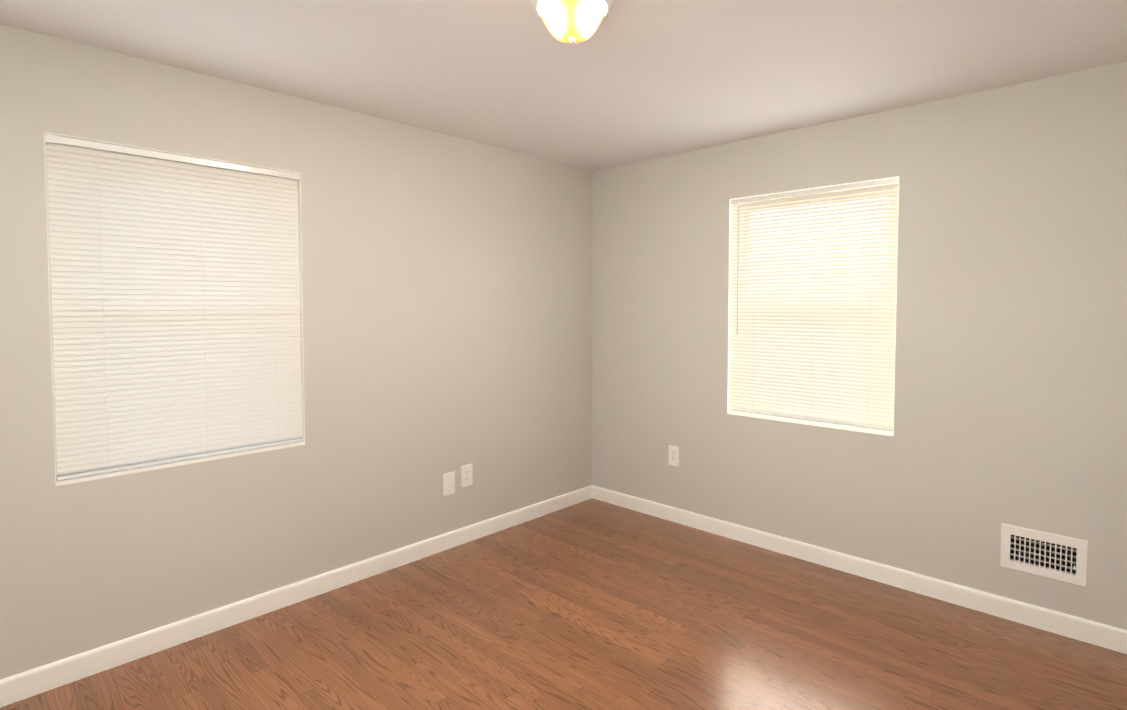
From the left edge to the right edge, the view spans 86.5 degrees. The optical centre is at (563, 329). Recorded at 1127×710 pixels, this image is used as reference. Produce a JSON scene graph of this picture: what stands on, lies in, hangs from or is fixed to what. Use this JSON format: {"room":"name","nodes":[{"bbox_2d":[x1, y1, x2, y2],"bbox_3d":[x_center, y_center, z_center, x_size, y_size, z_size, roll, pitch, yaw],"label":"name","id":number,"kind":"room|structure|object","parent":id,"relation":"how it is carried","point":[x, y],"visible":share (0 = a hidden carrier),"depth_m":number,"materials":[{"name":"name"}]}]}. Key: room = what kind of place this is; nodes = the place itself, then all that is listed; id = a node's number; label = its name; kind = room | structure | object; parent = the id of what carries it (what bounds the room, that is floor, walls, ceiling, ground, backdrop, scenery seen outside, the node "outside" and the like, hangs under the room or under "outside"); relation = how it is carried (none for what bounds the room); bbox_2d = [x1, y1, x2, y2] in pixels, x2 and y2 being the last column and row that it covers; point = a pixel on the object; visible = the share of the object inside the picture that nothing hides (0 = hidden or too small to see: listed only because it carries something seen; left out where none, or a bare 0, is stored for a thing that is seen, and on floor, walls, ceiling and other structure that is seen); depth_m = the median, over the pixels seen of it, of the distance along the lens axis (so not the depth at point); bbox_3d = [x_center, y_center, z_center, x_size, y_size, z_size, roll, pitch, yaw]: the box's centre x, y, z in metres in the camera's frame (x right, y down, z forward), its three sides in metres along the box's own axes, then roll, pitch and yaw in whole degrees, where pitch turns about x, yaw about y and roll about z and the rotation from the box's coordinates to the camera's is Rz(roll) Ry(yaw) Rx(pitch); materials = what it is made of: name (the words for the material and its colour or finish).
{"room":"empty bedroom","nodes":[
{"label":"empty bedroom","id":0,"kind":"room"},
{"bbox_2d":[0,24,592,678],"bbox_3d":[-1.181,0.100,3.111,0.140,2.440,4.180,2,3,44],"label":"wall","id":1,"kind":"structure","parent":0,"point":[446,284],"depth_m":3.00,"materials":[{"name":"beige paint"}]},
{"bbox_2d":[45,142,297,477],"bbox_3d":[-1.665,-0.086,2.643,0.068,1.320,0.939,2,3,44],"label":"window","id":2,"kind":"structure","parent":1,"relation":"in","point":[54,394],"depth_m":2.32,"materials":[{"name":"white"}]},
{"bbox_2d":[45,134,302,479],"bbox_3d":[-1.606,-0.089,2.586,0.030,1.300,0.930,2,3,44],"label":"window blind","id":3,"kind":"object","parent":2,"relation":"attached to","point":[175,300],"visible":0.94,"depth_m":2.52,"materials":[{"name":"white plastic"}]},
{"bbox_2d":[44,132,304,485],"bbox_3d":[-1.617,-0.084,2.597,0.072,1.320,0.939,2,3,44],"label":"window frame","id":4,"kind":"structure","parent":1,"relation":"attached to","point":[154,467],"depth_m":2.63,"materials":[{"name":"white"}]},
{"bbox_2d":[0,485,591,706],"bbox_3d":[-1.126,1.273,3.105,0.012,0.096,3.900,2,3,44],"label":"baseboard","id":5,"kind":"structure","parent":1,"relation":"attached to","point":[37,680],"depth_m":2.75,"materials":[{"name":"white wood"}]},
{"bbox_2d":[443,471,454,495],"bbox_3d":[-0.681,0.916,3.562,0.006,0.133,0.085,2,3,44],"label":"blank wall plate","id":6,"kind":"object","parent":1,"relation":"attached to","point":[448,483],"visible":1,"depth_m":3.56,"materials":[{"name":"white plastic"}]},
{"bbox_2d":[461,464,472,487],"bbox_3d":[-0.589,0.889,3.656,0.008,0.133,0.085,2,3,44],"label":"outlet","id":7,"kind":"object","parent":1,"relation":"attached to","point":[468,481],"visible":1,"depth_m":3.65,"materials":[{"name":"white plastic"}]},
{"bbox_2d":[0,498,1126,709],"bbox_3d":[0.027,1.414,2.009,3.480,0.100,4.180,2,3,44],"label":"floor","id":8,"kind":"structure","parent":0,"point":[592,604],"depth_m":2.55,"materials":[{"name":"brown wood"}]},
{"bbox_2d":[0,0,1126,170],"bbox_3d":[0.027,-1.124,1.910,3.480,0.100,4.180,2,3,44],"label":"ceiling","id":9,"kind":"structure","parent":0,"point":[629,81],"depth_m":2.40,"materials":[{"name":"white paint"}]},
{"bbox_2d":[530,0,614,43],"bbox_3d":[0.028,-0.988,1.887,0.279,0.168,0.279,2,3,44],"label":"ceiling light","id":10,"kind":"object","parent":9,"relation":"attached to","point":[572,21],"visible":1,"depth_m":1.84,"materials":[{"name":"white glass"}]},
{"bbox_2d":[592,61,1126,629],"bbox_3d":[1.421,0.088,3.420,3.200,2.440,0.140,2,3,44],"label":"wall","id":11,"kind":"structure","parent":0,"point":[1010,399],"depth_m":2.94,"materials":[{"name":"beige paint"}]},
{"bbox_2d":[669,445,678,466],"bbox_3d":[0.736,0.842,4.002,0.080,0.133,0.008,2,3,44],"label":"outlet","id":12,"kind":"object","parent":11,"relation":"attached to","point":[674,461],"visible":1,"depth_m":4.00,"materials":[{"name":"white plastic"}]},
{"bbox_2d":[727,176,898,435],"bbox_3d":[1.405,-0.129,3.425,0.937,1.325,0.136,2,3,44],"label":"window","id":13,"kind":"structure","parent":11,"relation":"in","point":[856,423],"depth_m":3.47,"materials":[{"name":"white"}]},
{"bbox_2d":[729,177,898,431],"bbox_3d":[1.369,-0.133,3.388,0.928,1.305,0.036,2,3,44],"label":"window blind","id":14,"kind":"object","parent":13,"relation":"attached to","point":[830,357],"visible":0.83,"depth_m":3.35,"materials":[{"name":"white plastic"}]},
{"bbox_2d":[749,201,884,313],"bbox_3d":[1.429,-0.130,3.451,0.797,1.185,0.030,2,3,44],"label":"window","id":15,"kind":"structure","parent":13,"relation":"attached to","point":[815,244],"depth_m":3.42,"materials":[{"name":"clear glass"}]},
{"bbox_2d":[592,485,1126,653],"bbox_3d":[1.369,1.261,3.411,3.200,0.096,0.012,2,3,44],"label":"baseboard","id":16,"kind":"structure","parent":11,"relation":"attached to","point":[1085,630],"depth_m":3.07,"materials":[{"name":"white wood"}]},
{"bbox_2d":[1000,523,1087,587],"bbox_3d":[2.183,1.000,2.721,0.304,0.203,0.144,2,3,44],"label":"air vent","id":17,"kind":"object","parent":11,"relation":"in","point":[1048,555],"visible":1,"depth_m":2.69,"materials":[{"name":"white metal"}]}
]}

